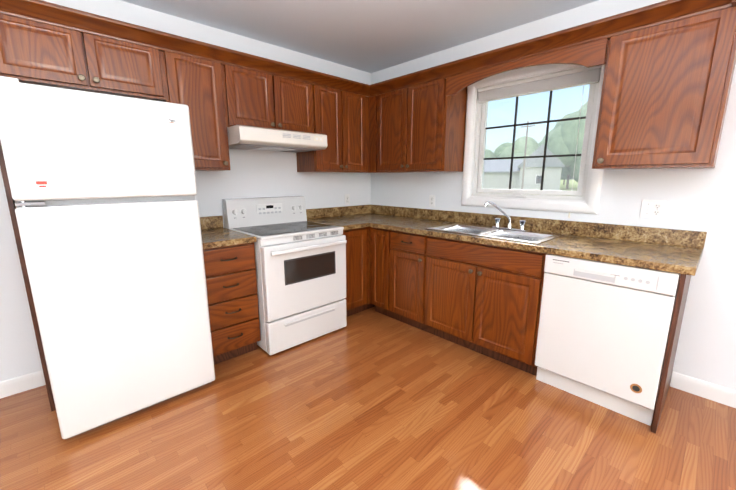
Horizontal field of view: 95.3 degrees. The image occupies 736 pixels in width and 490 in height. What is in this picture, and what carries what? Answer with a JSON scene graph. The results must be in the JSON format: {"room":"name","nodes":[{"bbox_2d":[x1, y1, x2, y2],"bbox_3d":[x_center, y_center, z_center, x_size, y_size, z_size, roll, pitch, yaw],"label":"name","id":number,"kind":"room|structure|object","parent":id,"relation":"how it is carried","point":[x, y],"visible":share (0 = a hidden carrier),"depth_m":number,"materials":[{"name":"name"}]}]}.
{"room":"kitchen","nodes":[
{"label":"kitchen","id":0,"kind":"room"},
{"bbox_2d":[0,0,370,381],"bbox_3d":[-1.898,-0.349,2.235,5.440,2.455,0.120,-11,15,-42],"label":"wall","id":1,"kind":"structure","parent":0,"point":[253,174],"depth_m":2.73,"materials":[{"name":"white paint"}]},
{"bbox_2d":[0,370,45,398],"bbox_3d":[-2.905,1.010,1.442,2.243,0.102,0.013,-11,15,-42],"label":"baseboard","id":2,"kind":"structure","parent":1,"relation":"attached to","point":[9,387],"depth_m":2.11,"materials":[{"name":"white wood"}]},
{"bbox_2d":[0,14,163,101],"bbox_3d":[-1.685,-1.071,1.984,0.775,0.330,0.320,-11,15,-42],"label":"upper cabinet","id":3,"kind":"object","parent":1,"relation":"attached to","point":[31,52],"depth_m":1.85,"materials":[{"name":"brown wood"}]},
{"bbox_2d":[160,51,229,170],"bbox_3d":[-1.266,-0.933,2.416,0.380,0.770,0.320,-11,15,-42],"label":"upper cabinet","id":4,"kind":"object","parent":1,"relation":"attached to","point":[217,99],"depth_m":2.32,"materials":[{"name":"brown wood"}]},
{"bbox_2d":[224,65,315,132],"bbox_3d":[-0.852,-1.162,2.769,0.760,0.460,0.320,-11,15,-42],"label":"upper cabinet","id":5,"kind":"object","parent":1,"relation":"attached to","point":[251,98],"depth_m":2.62,"materials":[{"name":"brown wood"}]},
{"bbox_2d":[0,0,371,96],"bbox_3d":[-0.929,-1.332,2.428,2.708,0.088,0.112,-11,15,-42],"label":"crown molding","id":6,"kind":"structure","parent":5,"relation":"attached to","point":[40,11],"depth_m":2.07,"materials":[{"name":"brown wood"}]},
{"bbox_2d":[227,125,327,152],"bbox_3d":[-0.787,-0.855,2.761,0.754,0.134,0.505,-11,15,-42],"label":"range hood","id":7,"kind":"object","parent":5,"relation":"attached to","point":[243,137],"visible":0.98,"depth_m":2.55,"materials":[{"name":"white metal"}]},
{"bbox_2d":[296,85,367,172],"bbox_3d":[-0.352,-1.103,3.263,0.615,0.770,0.320,-11,15,-42],"label":"upper cabinet","id":8,"kind":"object","parent":1,"relation":"attached to","point":[342,116],"depth_m":3.15,"materials":[{"name":"brown wood"}]},
{"bbox_2d":[345,194,349,204],"bbox_3d":[-0.230,-0.506,3.722,0.070,0.114,0.008,-11,15,-42],"label":"electrical outlet","id":9,"kind":"object","parent":1,"relation":"attached to","point":[347,199],"visible":1,"depth_m":3.72,"materials":[{"name":"white plastic"}]},
{"bbox_2d":[368,97,376,172],"bbox_3d":[0.006,-1.169,3.596,0.372,0.770,0.320,-11,15,-42],"label":"upper cabinet","id":10,"kind":"object","parent":1,"relation":"attached to","point":[368,97],"depth_m":3.42,"materials":[{"name":"brown wood"}]},
{"bbox_2d":[121,0,598,72],"bbox_3d":[0.033,-1.201,-0.017,5.440,0.100,5.740,-11,15,-42],"label":"ceiling","id":11,"kind":"structure","parent":0,"point":[370,36],"depth_m":2.48,"materials":[{"name":"white paint"}]},
{"bbox_2d":[0,307,735,489],"bbox_3d":[0.033,1.304,0.483,5.440,0.100,5.740,-11,15,-42],"label":"floor","id":12,"kind":"structure","parent":0,"point":[370,399],"depth_m":1.77,"materials":[{"name":"laminate"}]},
{"bbox_2d":[0,141,55,410],"bbox_3d":[-1.954,-0.120,1.871,0.019,2.150,0.382,-11,15,-42],"label":"end panel","id":13,"kind":"object","parent":12,"relation":"on","point":[11,204],"visible":0.44,"depth_m":1.79,"materials":[{"name":"brown wood"}]},
{"bbox_2d":[0,76,214,438],"bbox_3d":[-1.509,0.062,2.026,0.745,1.732,0.761,-11,15,-42],"label":"fridge","id":14,"kind":"object","parent":12,"relation":"on","point":[103,188],"visible":1,"depth_m":1.69,"materials":[{"name":"white metal"}]},
{"bbox_2d":[203,242,260,364],"bbox_3d":[-1.161,0.389,2.578,0.395,0.874,0.609,-11,15,-42],"label":"base cabinet","id":15,"kind":"object","parent":12,"relation":"on","point":[231,283],"depth_m":2.36,"materials":[{"name":"brown wood"}]},
{"bbox_2d":[200,215,256,248],"bbox_3d":[-1.153,-0.108,2.470,0.395,0.140,0.632,-11,15,-42],"label":"countertop","id":16,"kind":"structure","parent":15,"relation":"on","point":[213,233],"depth_m":2.43,"materials":[{"name":"stone"}]},
{"bbox_2d":[222,196,346,354],"bbox_3d":[-0.678,0.186,2.881,0.756,1.152,0.745,-11,15,-42],"label":"stove","id":17,"kind":"object","parent":12,"relation":"on","point":[300,260],"visible":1,"depth_m":2.68,"materials":[{"name":"white metal"}]},
{"bbox_2d":[342,227,370,315],"bbox_3d":[-0.329,0.234,3.350,0.354,0.874,0.609,-11,15,-42],"label":"base cabinet","id":18,"kind":"object","parent":12,"relation":"on","point":[358,239],"depth_m":3.15,"materials":[{"name":"brown wood"}]},
{"bbox_2d":[306,208,367,229],"bbox_3d":[-0.340,-0.259,3.225,0.305,0.140,0.632,-11,15,-42],"label":"countertop","id":19,"kind":"structure","parent":18,"relation":"on","point":[348,218],"depth_m":3.45,"materials":[{"name":"stone"}]},
{"bbox_2d":[370,227,385,314],"bbox_3d":[0.320,0.232,3.362,0.609,0.874,0.267,-11,15,-42],"label":"base cabinet","id":20,"kind":"object","parent":12,"relation":"on","point":[377,236],"depth_m":3.16,"materials":[{"name":"brown wood"}]},
{"bbox_2d":[386,230,469,334],"bbox_3d":[0.556,0.281,3.117,0.609,0.874,0.421,-11,15,-42],"label":"base cabinet","id":21,"kind":"object","parent":12,"relation":"on","point":[426,275],"depth_m":2.76,"materials":[{"name":"brown wood"}]},
{"bbox_2d":[330,204,706,275],"bbox_3d":[0.768,-0.166,2.763,0.657,0.140,2.837,-11,15,-42],"label":"countertop","id":22,"kind":"structure","parent":21,"relation":"on","point":[670,250],"depth_m":2.20,"materials":[{"name":"stone"}]},
{"bbox_2d":[427,201,564,243],"bbox_3d":[0.956,-0.132,2.582,0.504,0.401,0.864,-11,15,-42],"label":"sink","id":23,"kind":"object","parent":22,"relation":"in","point":[509,232],"visible":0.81,"depth_m":2.61,"materials":[{"name":"silver metal"}]},
{"bbox_2d":[484,201,527,230],"bbox_3d":[1.068,-0.226,2.601,0.221,0.225,0.270,-11,15,-42],"label":"faucet","id":24,"kind":"object","parent":22,"relation":"on","point":[497,227],"depth_m":2.64,"materials":[{"name":"silver metal"}]},
{"bbox_2d":[535,254,680,425],"bbox_3d":[1.498,0.485,2.105,0.596,0.870,0.603,-11,15,-42],"label":"dishwasher","id":25,"kind":"object","parent":12,"relation":"on","point":[603,333],"visible":0.94,"depth_m":1.87,"materials":[{"name":"white metal"}]},
{"bbox_2d":[371,0,735,390],"bbox_3d":[2.006,-0.298,1.983,0.120,2.455,5.620,-11,15,-42],"label":"wall","id":26,"kind":"structure","parent":0,"point":[701,199],"depth_m":2.08,"materials":[{"name":"white paint"}]},
{"bbox_2d":[369,74,468,172],"bbox_3d":[0.433,-1.088,3.191,0.320,0.770,0.909,-11,15,-42],"label":"upper cabinet","id":27,"kind":"object","parent":26,"relation":"attached to","point":[418,128],"depth_m":2.96,"materials":[{"name":"brown wood"}]},
{"bbox_2d":[368,0,735,95],"bbox_3d":[0.924,-1.322,2.379,0.126,0.088,2.490,-11,15,-42],"label":"crown molding","id":28,"kind":"structure","parent":27,"relation":"attached to","point":[648,16],"depth_m":2.04,"materials":[{"name":"brown wood"}]},
{"bbox_2d":[429,195,434,206],"bbox_3d":[0.637,-0.439,3.335,0.008,0.114,0.070,-11,15,-42],"label":"electrical outlet","id":29,"kind":"object","parent":26,"relation":"attached to","point":[431,200],"visible":1,"depth_m":3.33,"materials":[{"name":"white plastic"}]},
{"bbox_2d":[461,52,606,214],"bbox_3d":[1.265,-0.827,2.650,0.125,1.086,1.076,-11,15,-42],"label":"window","id":30,"kind":"structure","parent":26,"relation":"in","point":[477,190],"depth_m":2.63,"materials":[{"name":"white"}]},
{"bbox_2d":[477,65,600,217],"bbox_3d":[1.241,-0.759,2.640,0.046,1.031,0.888,-11,15,-42],"label":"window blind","id":31,"kind":"object","parent":30,"relation":"attached to","point":[567,79],"visible":0.94,"depth_m":2.48,"materials":[{"name":"white plastic"}]},
{"bbox_2d":[640,200,665,218],"bbox_3d":[1.797,-0.227,2.121,0.016,0.114,0.116,-11,15,-42],"label":"outlet","id":32,"kind":"object","parent":26,"relation":"attached to","point":[652,208],"visible":1,"depth_m":2.12,"materials":[{"name":"white plastic"}]},
{"bbox_2d":[592,6,735,168],"bbox_3d":[1.669,-0.832,1.909,0.320,0.770,0.529,-11,15,-42],"label":"upper cabinet","id":33,"kind":"object","parent":26,"relation":"attached to","point":[666,88],"depth_m":1.78,"materials":[{"name":"brown wood"}]},
{"bbox_2d":[670,371,735,407],"bbox_3d":[2.872,1.054,1.220,0.013,0.102,2.658,-11,15,-42],"label":"baseboard","id":34,"kind":"structure","parent":26,"relation":"attached to","point":[679,381],"depth_m":2.05,"materials":[{"name":"white wood"}]},
{"label":"outside","id":35,"kind":"structure","parent":0,"visible":0},
{"bbox_2d":[507,180,577,195],"bbox_3d":[111.163,-32.948,174.862,399.500,0.200,400.000,-11,15,-42],"label":"ground","id":36,"kind":"structure","parent":35,"point":[570,186],"depth_m":74.70,"materials":[{"name":"green plant"}]},
{"bbox_2d":[483,144,564,189],"bbox_3d":[23.068,-11.841,52.332,12.766,6.450,9.700,6,13,26],"label":"house","id":37,"kind":"structure","parent":36,"relation":"on","point":[519,181],"depth_m":47.75,"materials":[{"name":"grey"}]},
{"bbox_2d":[521,121,534,188],"bbox_3d":[20.944,-11.710,44.790,0.260,9.150,1.800,-11,15,-42],"label":"utility pole","id":38,"kind":"object","parent":36,"relation":"on","point":[525,154],"depth_m":44.67,"materials":[{"name":"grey wood"}]},
{"bbox_2d":[485,102,587,188],"bbox_3d":[45.980,-19.786,72.535,54.894,15.581,99.275,-11,15,-42],"label":"trees","id":39,"kind":"object","parent":36,"relation":"on","point":[562,141],"depth_m":54.14,"materials":[{"name":"green plant"}]}
]}

